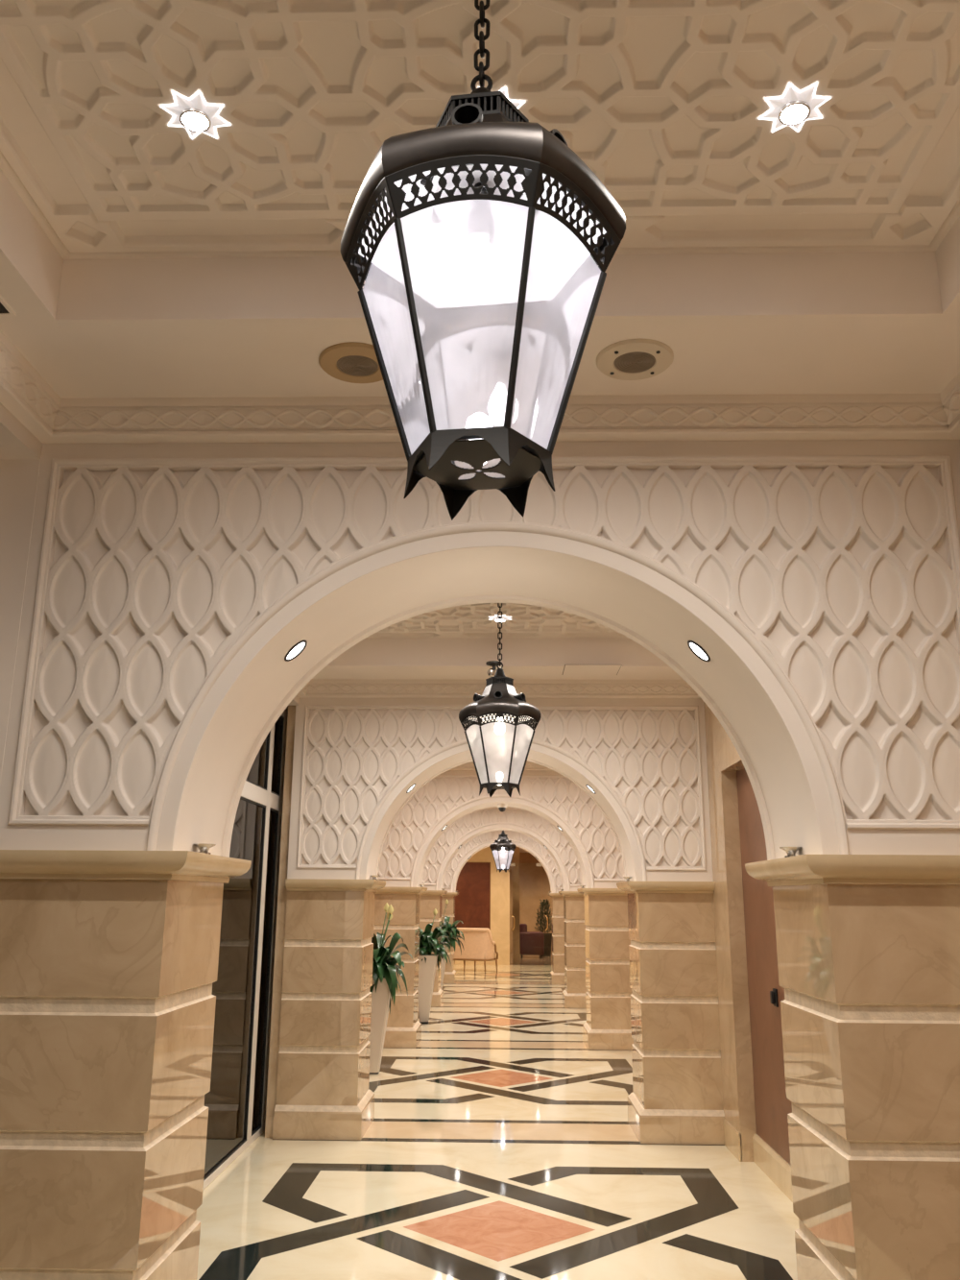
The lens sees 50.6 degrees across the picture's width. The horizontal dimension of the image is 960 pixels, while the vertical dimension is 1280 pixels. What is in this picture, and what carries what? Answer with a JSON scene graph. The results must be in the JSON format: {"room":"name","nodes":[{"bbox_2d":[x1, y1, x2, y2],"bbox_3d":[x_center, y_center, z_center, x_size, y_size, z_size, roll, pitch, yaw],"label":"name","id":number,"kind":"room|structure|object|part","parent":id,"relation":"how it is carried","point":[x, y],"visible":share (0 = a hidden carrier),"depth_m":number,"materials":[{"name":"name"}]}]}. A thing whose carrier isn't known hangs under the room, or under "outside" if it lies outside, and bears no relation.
{"room":"hotel corridor","nodes":[
{"label":"hotel corridor","id":0,"kind":"room"},
{"bbox_2d":[0,402,299,1137],"bbox_3d":[-1.605,0.834,3.713,0.270,3.400,8.886,0,-14,1],"label":"wall","id":1,"kind":"structure","parent":0,"point":[20,450],"depth_m":3.36,"materials":[{"name":"white paint"}]},
{"bbox_2d":[203,709,288,1189],"bbox_3d":[-1.590,1.533,5.678,0.064,3.020,3.913,0,-14,1],"label":"window","id":2,"kind":"structure","parent":1,"relation":"in","point":[236,1099],"depth_m":6.76,"materials":[{"name":"black glass"}]},
{"bbox_3d":[-1.587,1.839,5.383,0.008,2.190,3.295,0,-14,1],"label":"pane","id":3,"kind":"part","parent":2,"relation":"part of","materials":[{"name":"clear glass"}]},
{"bbox_3d":[-1.578,0.379,5.756,0.008,0.605,3.295,0,-14,1],"label":"pane","id":4,"kind":"part","parent":2,"relation":"part of","materials":[{"name":"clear glass"}]},
{"bbox_3d":[-1.543,2.311,7.230,0.008,2.190,0.318,0,-14,1],"label":"pane","id":5,"kind":"part","parent":2,"relation":"part of","materials":[{"name":"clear glass"}]},
{"bbox_3d":[-1.533,0.851,7.603,0.008,0.605,0.318,0,-14,1],"label":"pane","id":6,"kind":"part","parent":2,"relation":"part of","materials":[{"name":"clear glass"}]},
{"bbox_2d":[0,439,959,1279],"bbox_3d":[0.052,0.806,3.355,3.110,3.300,0.784,0,-14,1],"label":"wall","id":7,"kind":"structure","parent":0,"point":[169,587],"depth_m":3.21,"materials":[{"name":"white paint"}]},
{"bbox_2d":[193,843,216,854],"bbox_3d":[-0.895,0.679,3.291,0.072,0.034,0.072,0,-14,1],"label":"fitting","id":8,"kind":"object","parent":7,"relation":"on","point":[204,848],"visible":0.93,"depth_m":3.28,"materials":[{"name":"silver metal"}]},
{"bbox_2d":[284,640,307,661],"bbox_3d":[-0.635,0.035,3.486,0.076,0.076,0.100,1,-14,-3],"label":"spotlight","id":9,"kind":"object","parent":7,"relation":"attached to","point":[299,646],"visible":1,"depth_m":3.48,"materials":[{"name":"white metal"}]},
{"bbox_3d":[0.050,-0.063,3.255,3.110,1.466,0.067,0,-14,1],"label":"arch moulding","id":10,"kind":"part","parent":7,"relation":"part of","materials":[{"name":"white paint"}]},
{"bbox_2d":[687,640,710,661],"bbox_3d":[0.745,0.036,3.452,0.076,0.076,0.100,-1,-14,6],"label":"spotlight","id":11,"kind":"object","parent":7,"relation":"attached to","point":[697,650],"visible":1,"depth_m":3.44,"materials":[{"name":"white"}]},
{"bbox_2d":[779,846,801,857],"bbox_3d":[0.995,0.680,3.245,0.072,0.034,0.072,0,-14,1],"label":"fitting","id":12,"kind":"object","parent":7,"relation":"on","point":[790,851],"visible":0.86,"depth_m":3.23,"materials":[{"name":"silver metal"}]},
{"bbox_2d":[0,0,959,443],"bbox_3d":[0.011,-1.358,1.613,3.440,0.471,3.818,0,-14,1],"label":"ceiling","id":13,"kind":"structure","parent":0,"point":[161,284],"depth_m":2.69,"materials":[{"name":"paint"}]},
{"bbox_2d":[0,294,16,315],"bbox_3d":[-1.371,-1.205,1.771,0.056,0.006,2.290,0,-14,1],"label":"air slot","id":14,"kind":"object","parent":13,"relation":"attached to","point":[5,308],"visible":1,"depth_m":2.85,"materials":[{"name":"white metal"}]},
{"bbox_2d":[159,90,230,139],"bbox_3d":[-0.675,-1.235,2.407,0.153,0.025,0.153,0,-14,1],"label":"recessed light","id":15,"kind":"object","parent":13,"relation":"in","point":[193,113],"visible":1,"depth_m":2.39,"materials":[{"name":"white"}]},
{"bbox_2d":[318,341,383,383],"bbox_3d":[-0.378,-0.848,3.127,0.236,0.013,0.236,0,-14,1],"label":"ceiling speaker","id":16,"kind":"object","parent":13,"relation":"attached to","point":[351,362],"visible":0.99,"depth_m":3.11,"materials":[{"name":"beige plastic"}]},
{"bbox_2d":[337,355,378,376],"bbox_3d":[-0.378,-0.846,3.127,0.128,0.006,0.128,0,-14,1],"label":"grille","id":17,"kind":"object","parent":16,"relation":"attached to","point":[347,365],"depth_m":3.13,"materials":[{"name":"brown"}]},
{"bbox_3d":[0.010,-1.192,1.563,3.070,0.126,3.805,0,-14,1],"label":"crown moulding","id":18,"kind":"part","parent":13,"relation":"part of","materials":[{"name":"paint"}]},
{"bbox_3d":[0.013,-1.434,1.714,2.515,0.029,2.515,0,-14,1],"label":"carved coffer panel","id":19,"kind":"part","parent":13,"relation":"part of","materials":[{"name":"paint"}]},
{"bbox_2d":[340,0,626,520],"bbox_3d":[0.002,-0.806,1.744,0.421,1.194,0.486,6,-15,-21],"label":"lantern","id":20,"kind":"object","parent":13,"relation":"hanging from","point":[486,218],"visible":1,"depth_m":1.54,"materials":[{"name":"brown metal"}]},
{"bbox_3d":[-0.125,-0.468,1.606,0.081,0.339,0.198,6,-15,-21],"label":"pane","id":21,"kind":"part","parent":20,"relation":"part of","materials":[{"name":"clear glass"}]},
{"bbox_3d":[-0.106,-0.435,1.734,0.081,0.339,0.198,-11,-18,37],"label":"pane","id":22,"kind":"part","parent":20,"relation":"part of","materials":[{"name":"white glass"}]},
{"bbox_3d":[-0.019,-0.488,1.526,0.198,0.339,0.080,-2,-14,8],"label":"pane","id":23,"kind":"part","parent":20,"relation":"part of","materials":[{"name":"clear glass"}]},
{"bbox_2d":[451,102,483,124],"bbox_3d":[-0.016,-0.807,1.615,0.050,0.050,0.079,-2,-14,8],"label":"vent hood","id":24,"kind":"object","parent":20,"relation":"attached to","point":[468,112],"depth_m":1.59,"materials":[{"name":"black metal"}]},
{"bbox_2d":[413,438,542,489],"bbox_3d":[-0.002,-0.273,1.608,0.216,0.012,0.189,-2,-14,8],"label":"tray","id":25,"kind":"object","parent":20,"relation":"on","point":[527,462],"depth_m":1.59,"materials":[{"name":"black metal"}]},
{"bbox_3d":[0.018,-0.422,1.783,0.198,0.339,0.080,-2,-14,8],"label":"pane","id":26,"kind":"part","parent":20,"relation":"part of","materials":[{"name":"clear glass"}]},
{"bbox_3d":[0.001,-0.743,1.728,0.046,0.145,0.045,-2,-14,8],"label":"lamp stem","id":27,"kind":"part","parent":20,"relation":"part of","materials":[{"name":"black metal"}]},
{"bbox_3d":[0.004,-1.173,1.838,0.023,0.411,0.023,11,-18,-36],"label":"chain","id":28,"kind":"part","parent":20,"relation":"part of","materials":[{"name":"black metal"}]},
{"bbox_2d":[524,128,567,175],"bbox_3d":[0.102,-0.795,1.661,0.079,0.050,0.050,-11,-18,37],"label":"vent hood","id":29,"kind":"object","parent":20,"relation":"attached to","point":[556,132],"depth_m":1.65,"materials":[{"name":"black metal"}]},
{"bbox_3d":[0.105,-0.475,1.575,0.081,0.339,0.198,-11,-18,37],"label":"pane","id":30,"kind":"part","parent":20,"relation":"part of","materials":[{"name":"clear glass"}]},
{"bbox_2d":[478,86,525,108],"bbox_3d":[0.030,-1.234,2.390,0.153,0.025,0.153,0,-14,1],"label":"recessed light","id":31,"kind":"object","parent":13,"relation":"in","point":[518,103],"visible":0.07,"depth_m":2.36,"materials":[{"name":"white"}]},
{"bbox_3d":[0.030,-1.240,2.391,0.148,0.013,0.148,0,-14,1],"label":"star glass","id":32,"kind":"part","parent":31,"relation":"part of","materials":[{"name":"white glass"}]},
{"bbox_2d":[596,338,674,380],"bbox_3d":[0.472,-0.849,3.096,0.236,0.016,0.236,0,-14,1],"label":"ceiling speaker","id":33,"kind":"object","parent":13,"relation":"attached to","point":[631,359],"visible":1,"depth_m":3.08,"materials":[{"name":"beige plastic"}]},
{"bbox_2d":[613,351,655,372],"bbox_3d":[0.472,-0.848,3.096,0.128,0.006,0.128,0,-14,1],"label":"grille","id":34,"kind":"object","parent":33,"relation":"attached to","point":[623,361],"depth_m":3.09,"materials":[{"name":"brown metal"}]},
{"bbox_2d":[758,82,830,132],"bbox_3d":[0.735,-1.234,2.373,0.153,0.025,0.153,0,-14,1],"label":"recessed light","id":35,"kind":"object","parent":13,"relation":"in","point":[795,106],"visible":1,"depth_m":2.36,"materials":[{"name":"white"}]},
{"bbox_2d":[455,846,509,965],"bbox_3d":[0.604,6.761,26.148,9.000,3.050,0.270,0,-14,1],"label":"wall","id":36,"kind":"structure","parent":0,"point":[499,881],"depth_m":26.00,"materials":[{"name":"paint"}]},
{"bbox_2d":[454,862,490,930],"bbox_3d":[-0.273,6.786,26.086,1.090,2.120,0.020,0,-14,1],"label":"wall panel","id":37,"kind":"object","parent":36,"relation":"attached to","point":[472,904],"visible":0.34,"depth_m":26.12,"materials":[{"name":"brown wood"}]},
{"bbox_3d":[-0.273,6.786,26.086,1.090,2.120,0.020,0,-14,1],"label":"panel frame","id":38,"kind":"part","parent":37,"relation":"part of","materials":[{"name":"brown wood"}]},
{"bbox_2d":[512,846,519,964],"bbox_3d":[0.943,6.857,26.513,0.180,3.050,0.200,0,-14,1],"label":"door frame","id":39,"kind":"structure","parent":36,"relation":"attached to","point":[516,857],"depth_m":26.39,"materials":[{"name":"brown wood"}]},
{"bbox_2d":[510,863,542,930],"bbox_3d":[1.179,7.009,26.056,0.825,2.508,0.160,0,-14,1],"label":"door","id":40,"kind":"structure","parent":36,"relation":"in","point":[512,864],"depth_m":26.33,"materials":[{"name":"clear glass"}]},
{"bbox_2d":[195,952,799,1279],"bbox_3d":[0.286,4.991,13.068,9.000,0.001,38.600,0,-14,1],"label":"floor","id":41,"kind":"structure","parent":0,"point":[499,1146],"depth_m":5.91,"materials":[{"name":"beige stone"}]},
{"bbox_2d":[368,977,391,1074],"bbox_3d":[-1.010,3.678,9.718,0.330,0.870,0.330,0,-14,1],"label":"planter","id":42,"kind":"object","parent":41,"relation":"on","point":[380,999],"visible":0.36,"depth_m":9.62,"materials":[{"name":"beige ceramic"}]},
{"bbox_2d":[369,902,412,1014],"bbox_3d":[-0.952,3.085,9.825,0.532,1.053,0.689,11,-18,-36],"label":"peace lily","id":43,"kind":"object","parent":42,"relation":"in","point":[384,965],"visible":0.66,"depth_m":9.72,"materials":[{"name":"green plant"}]},
{"bbox_2d":[384,902,389,912],"bbox_3d":[-0.924,2.652,10.065,0.060,0.095,0.010,0,-14,1],"label":"flower","id":44,"kind":"object","parent":43,"relation":"on","point":[387,905],"depth_m":10.06,"materials":[{"name":"beige plant"}]},
{"bbox_2d":[387,904,393,914],"bbox_3d":[-0.880,2.655,10.012,0.060,0.095,0.010,0,-14,1],"label":"flower","id":45,"kind":"object","parent":43,"relation":"on","point":[391,909],"depth_m":10.01,"materials":[{"name":"beige plant"}]},
{"bbox_2d":[417,953,437,1022],"bbox_3d":[-0.744,4.693,13.685,0.330,0.870,0.330,0,-14,1],"label":"planter","id":46,"kind":"object","parent":41,"relation":"on","point":[426,970],"visible":0.68,"depth_m":13.59,"materials":[{"name":"beige ceramic"}]},
{"bbox_2d":[418,908,451,969],"bbox_3d":[-0.678,4.139,13.856,0.607,0.928,0.707,0,-14,1],"label":"peace lily","id":47,"kind":"object","parent":46,"relation":"in","point":[429,941],"visible":0.81,"depth_m":13.69,"materials":[{"name":"green plant"}]},
{"bbox_2d":[440,944,448,989],"bbox_3d":[-0.728,5.758,17.852,0.330,0.870,0.330,0,-14,1],"label":"planter","id":48,"kind":"object","parent":41,"relation":"on","point":[443,964],"visible":0.09,"depth_m":17.75,"materials":[{"name":"beige ceramic"}]},
{"bbox_2d":[440,898,466,954],"bbox_3d":[-0.602,5.131,17.984,0.730,1.050,0.872,0,-14,1],"label":"peace lily","id":49,"kind":"object","parent":48,"relation":"in","point":[452,929],"visible":0.41,"depth_m":17.86,"materials":[{"name":"green plant"}]},
{"bbox_2d":[454,927,498,971],"bbox_3d":[-0.242,7.209,23.697,1.254,0.960,0.677,-6,-16,25],"label":"settee","id":50,"kind":"object","parent":41,"relation":"on","point":[480,946],"visible":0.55,"depth_m":23.39,"materials":[{"name":"beige fabric"}]},
{"bbox_3d":[-0.288,7.077,23.628,1.212,0.640,0.370,-6,-16,25],"label":"backrest","id":51,"kind":"part","parent":50,"relation":"part of","materials":[{"name":"beige fabric"}]},
{"bbox_3d":[-0.242,7.427,23.645,1.220,0.044,0.642,-6,-16,25],"label":"gilt rail","id":52,"kind":"part","parent":50,"relation":"part of","materials":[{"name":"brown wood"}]},
{"bbox_3d":[-0.224,7.339,23.706,1.056,0.170,0.560,-6,-16,25],"label":"seat","id":53,"kind":"part","parent":50,"relation":"part of","materials":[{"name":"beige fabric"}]},
{"bbox_2d":[519,923,544,958],"bbox_3d":[1.473,8.651,29.222,0.710,0.920,0.820,0,-14,1],"label":"armchair","id":54,"kind":"object","parent":41,"relation":"on","point":[531,943],"visible":0.95,"depth_m":28.82,"materials":[{"name":"red fabric"}]},
{"bbox_3d":[1.240,8.627,29.337,0.240,0.820,0.460,0,-14,1],"label":"backrest","id":55,"kind":"part","parent":54,"relation":"part of","materials":[{"name":"red fabric"}]},
{"bbox_3d":[1.469,8.635,28.875,0.700,0.620,0.140,0,-14,1],"label":"armrest","id":56,"kind":"part","parent":54,"relation":"part of","materials":[{"name":"red fabric"}]},
{"bbox_2d":[533,898,552,956],"bbox_3d":[1.914,8.504,30.081,0.611,1.637,0.568,0,-14,1],"label":"potted shrub","id":57,"kind":"object","parent":41,"relation":"on","point":[547,936],"visible":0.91,"depth_m":30.00,"materials":[{"name":"green plant"}]},
{"bbox_2d":[272,697,724,1144],"bbox_3d":[0.156,1.906,7.658,3.110,3.300,0.784,0,-14,1],"label":"wall","id":58,"kind":"structure","parent":0,"point":[356,760],"depth_m":7.41,"materials":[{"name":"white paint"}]},
{"bbox_2d":[406,783,415,793],"bbox_3d":[-0.530,1.136,7.789,0.076,0.076,0.100,1,-14,-3],"label":"spotlight","id":59,"kind":"object","parent":58,"relation":"attached to","point":[413,785],"visible":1,"depth_m":7.78,"materials":[{"name":"white"}]},
{"bbox_3d":[0.154,1.037,7.559,3.110,1.466,0.067,0,-14,1],"label":"arch moulding","id":60,"kind":"part","parent":58,"relation":"part of","materials":[{"name":"white paint"}]},
{"bbox_2d":[586,784,596,794],"bbox_3d":[0.849,1.136,7.755,0.076,0.076,0.100,-1,-14,6],"label":"spotlight","id":61,"kind":"object","parent":58,"relation":"attached to","point":[588,785],"visible":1,"depth_m":7.74,"materials":[{"name":"white"}]},
{"bbox_2d":[623,876,631,881],"bbox_3d":[1.099,1.780,7.549,0.072,0.034,0.072,0,-14,1],"label":"fitting","id":62,"kind":"object","parent":58,"relation":"on","point":[626,878],"visible":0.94,"depth_m":7.53,"materials":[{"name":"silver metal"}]},
{"bbox_2d":[296,603,700,698],"bbox_3d":[0.115,-0.258,5.916,3.440,0.471,3.818,0,-14,1],"label":"ceiling","id":63,"kind":"structure","parent":0,"point":[442,653],"depth_m":7.22,"materials":[{"name":"paint"}]},
{"bbox_2d":[485,660,501,676],"bbox_3d":[0.098,0.207,7.069,0.110,0.101,0.110,0,-14,1],"label":"ceiling fixture","id":64,"kind":"object","parent":63,"relation":"attached to","point":[491,672],"visible":0.88,"depth_m":7.04,"materials":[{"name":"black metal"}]},
{"bbox_3d":[0.098,0.182,7.075,0.110,0.050,0.110,0,-14,1],"label":"mounting plate","id":65,"kind":"part","parent":64,"relation":"part of","materials":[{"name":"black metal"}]},
{"bbox_3d":[0.117,-0.334,6.017,2.515,0.029,2.515,0,-14,1],"label":"carved coffer panel","id":66,"kind":"part","parent":63,"relation":"part of","materials":[{"name":"paint"}]},
{"bbox_3d":[0.114,-0.092,5.867,3.070,0.126,3.805,0,-14,1],"label":"crown moulding","id":67,"kind":"part","parent":63,"relation":"part of","materials":[{"name":"paint"}]},
{"bbox_2d":[458,603,540,796],"bbox_3d":[0.118,0.309,6.040,0.486,1.227,0.421,-1,-14,4],"label":"lantern","id":68,"kind":"object","parent":63,"relation":"hanging from","point":[499,736],"visible":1,"depth_m":5.86,"materials":[{"name":"brown metal"}]},
{"bbox_3d":[-0.018,0.656,5.872,0.146,0.339,0.172,-1,-14,4],"label":"pane","id":69,"kind":"part","parent":68,"relation":"part of","materials":[{"name":"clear glass"}]},
{"bbox_3d":[0.005,0.694,6.020,0.081,0.339,0.198,-9,-17,33],"label":"pane","id":70,"kind":"part","parent":68,"relation":"part of","materials":[{"name":"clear glass"}]},
{"bbox_2d":[473,693,484,700],"bbox_3d":[0.003,0.341,5.976,0.079,0.050,0.050,7,-16,-25],"label":"vent hood","id":71,"kind":"object","parent":68,"relation":"attached to","point":[476,697],"depth_m":5.96,"materials":[{"name":"black metal"}]},
{"bbox_3d":[0.126,0.709,6.076,0.198,0.339,0.081,-1,-14,4],"label":"pane","id":72,"kind":"part","parent":68,"relation":"part of","materials":[{"name":"white glass"}]},
{"bbox_3d":[0.105,0.643,5.817,0.198,0.339,0.081,-1,-14,4],"label":"pane","id":73,"kind":"part","parent":68,"relation":"part of","materials":[{"name":"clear glass"}]},
{"bbox_2d":[494,690,502,698],"bbox_3d":[0.108,0.324,5.907,0.050,0.050,0.079,-1,-14,4],"label":"vent hood","id":74,"kind":"object","parent":68,"relation":"attached to","point":[497,693],"depth_m":5.89,"materials":[{"name":"black metal"}]},
{"bbox_2d":[483,785,515,789],"bbox_3d":[0.114,0.858,5.900,0.216,0.012,0.189,-1,-14,4],"label":"tray","id":75,"kind":"object","parent":68,"relation":"on","point":[486,786],"depth_m":5.82,"materials":[{"name":"black metal"}]},
{"bbox_3d":[0.120,-0.058,6.134,0.023,0.444,0.023,12,-19,-39],"label":"chain","id":76,"kind":"part","parent":68,"relation":"part of","materials":[{"name":"black metal"}]},
{"bbox_2d":[513,692,525,700],"bbox_3d":[0.222,0.338,5.960,0.079,0.050,0.050,-9,-17,33],"label":"vent hood","id":77,"kind":"object","parent":68,"relation":"attached to","point":[521,697],"depth_m":5.95,"materials":[{"name":"black metal"}]},
{"bbox_3d":[0.226,0.658,5.873,0.081,0.339,0.198,-9,-17,33],"label":"pane","id":78,"kind":"part","parent":68,"relation":"part of","materials":[{"name":"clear glass"}]},
{"bbox_2d":[488,614,511,622],"bbox_3d":[0.134,-0.134,6.693,0.153,0.025,0.153,0,-14,1],"label":"recessed light","id":79,"kind":"object","parent":63,"relation":"in","point":[504,617],"visible":0.9,"depth_m":6.67,"materials":[{"name":"white glass"}]},
{"bbox_3d":[0.134,-0.140,6.695,0.148,0.013,0.148,0,-14,1],"label":"star glass","id":80,"kind":"part","parent":79,"relation":"part of","materials":[{"name":"white glass"}]},
{"bbox_2d":[562,664,622,675],"bbox_3d":[0.798,0.215,7.277,0.400,0.004,0.340,0,-14,1],"label":"access hatch","id":81,"kind":"object","parent":63,"relation":"attached to","point":[568,669],"visible":1,"depth_m":7.26,"materials":[{"name":"brown"}]},
{"bbox_2d":[449,761,552,770],"bbox_3d":[0.219,0.842,10.219,3.440,0.471,3.818,0,-14,1],"label":"ceiling","id":82,"kind":"structure","parent":0,"point":[529,765],"depth_m":11.94,"materials":[{"name":"paint"}]},
{"bbox_2d":[418,806,587,1008],"bbox_3d":[0.365,4.106,16.265,3.110,3.300,0.784,0,-14,1],"label":"wall","id":83,"kind":"structure","parent":0,"point":[472,825],"depth_m":16.07,"materials":[{"name":"white paint"}]},
{"bbox_3d":[0.363,3.237,16.165,3.110,1.466,0.067,0,-14,1],"label":"arch moulding","id":84,"kind":"part","parent":83,"relation":"part of","materials":[{"name":"white paint"}]},
{"bbox_2d":[440,830,565,984],"bbox_3d":[0.469,5.206,20.568,3.110,3.300,0.784,0,-14,1],"label":"wall","id":85,"kind":"structure","parent":0,"point":[480,842],"depth_m":20.35,"materials":[{"name":"white paint"}]},
{"bbox_3d":[0.467,4.337,20.469,3.110,1.466,0.067,0,-14,1],"label":"arch moulding","id":86,"kind":"part","parent":85,"relation":"part of","materials":[{"name":"white paint"}]},
{"bbox_2d":[373,770,633,1050],"bbox_3d":[0.261,3.006,11.961,3.110,3.300,0.784,0,-14,1],"label":"wall","id":87,"kind":"structure","parent":0,"point":[451,795],"depth_m":11.72,"materials":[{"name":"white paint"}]},
{"bbox_3d":[0.259,2.137,11.862,3.110,1.466,0.067,0,-14,1],"label":"arch moulding","id":88,"kind":"part","parent":87,"relation":"part of","materials":[{"name":"white paint"}]},
{"bbox_2d":[497,803,507,811],"bbox_3d":[0.266,2.013,12.178,0.120,0.096,0.120,0,-14,1],"label":"dome camera","id":89,"kind":"object","parent":87,"relation":"attached to","point":[501,807],"visible":0.99,"depth_m":12.14,"materials":[{"name":"beige plastic"}]},
{"bbox_2d":[511,847,529,852],"bbox_3d":[0.622,5.298,26.887,9.000,0.150,11.663,0,-14,1],"label":"ceiling","id":90,"kind":"structure","parent":0,"point":[520,849],"depth_m":31.38,"materials":[{"name":"white paint"}]},
{"bbox_2d":[509,852,553,953],"bbox_3d":[0.746,8.267,32.038,9.000,3.050,0.208,0,-14,1],"label":"wall","id":91,"kind":"structure","parent":0,"point":[534,881],"depth_m":32.00,"materials":[{"name":"brown paint"}]},
{"bbox_2d":[539,933,552,956],"bbox_3d":[1.916,8.990,29.971,0.440,0.640,0.440,0,-14,1],"label":"pot","id":92,"kind":"object","parent":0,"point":[547,936],"depth_m":29.81,"materials":[{"name":"black metal"}]},
{"bbox_2d":[703,701,756,1161],"bbox_3d":[1.769,1.308,5.478,0.270,3.400,3.813,0,-14,1],"label":"wall","id":93,"kind":"structure","parent":0,"point":[723,760],"depth_m":6.85,"materials":[{"name":"beige stone"}]},
{"bbox_2d":[723,1118,742,1161],"bbox_3d":[1.620,2.875,5.081,0.017,0.165,3.813,0,-14,1],"label":"baseboard","id":94,"kind":"structure","parent":93,"relation":"attached to","point":[732,1136],"depth_m":6.62,"materials":[{"name":"stone"}]},
{"bbox_2d":[736,767,792,1164],"bbox_3d":[1.819,1.760,5.367,0.165,2.470,2.823,0,-14,1],"label":"door","id":95,"kind":"structure","parent":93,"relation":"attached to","point":[772,1106],"depth_m":6.34,"materials":[{"name":"brown wood"}]},
{"bbox_2d":[770,988,778,1007],"bbox_3d":[1.734,2.111,5.995,0.034,0.100,0.070,0,-14,1],"label":"door handle","id":96,"kind":"object","parent":95,"relation":"attached to","point":[773,994],"visible":1,"depth_m":5.98,"materials":[{"name":"black metal"}]},
{"bbox_3d":[1.729,2.111,5.995,0.024,0.070,0.040,0,-14,1],"label":"lever","id":97,"kind":"part","parent":96,"relation":"part of","materials":[{"name":"black metal"}]},
{"bbox_3d":[1.745,2.111,5.995,0.012,0.100,0.070,0,-14,1],"label":"plate","id":98,"kind":"part","parent":96,"relation":"part of","materials":[{"name":"black metal"}]},
{"bbox_2d":[752,1134,793,1202],"bbox_3d":[1.719,2.876,5.084,0.030,0.165,2.823,0,-14,1],"label":"baseboard","id":99,"kind":"structure","parent":93,"relation":"attached to","point":[772,1164],"depth_m":5.97,"materials":[{"name":"stone"}]},
{"bbox_3d":[0.427,3.042,18.826,3.440,0.471,3.818,0,-14,1],"label":"ceiling","id":100,"kind":"structure","parent":0,"visible":0},
{"bbox_2d":[489,830,516,872],"bbox_3d":[0.428,3.644,18.881,0.486,1.329,0.421,1,-14,-2],"label":"lantern","id":101,"kind":"object","parent":100,"relation":"hanging from","point":[501,849],"visible":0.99,"depth_m":18.68,"materials":[{"name":"brown metal"}]},
{"bbox_3d":[0.301,4.037,18.687,0.146,0.339,0.172,1,-14,-2],"label":"pane","id":102,"kind":"part","parent":101,"relation":"part of","materials":[{"name":"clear glass"}]},
{"bbox_3d":[0.430,4.027,18.645,0.198,0.339,0.081,1,-14,-2],"label":"pane","id":103,"kind":"part","parent":101,"relation":"part of","materials":[{"name":"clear glass"}]},
{"bbox_3d":[0.544,4.045,18.713,0.081,0.339,0.198,-7,-16,27],"label":"pane","id":104,"kind":"part","parent":101,"relation":"part of","materials":[{"name":"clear glass"}]}
]}

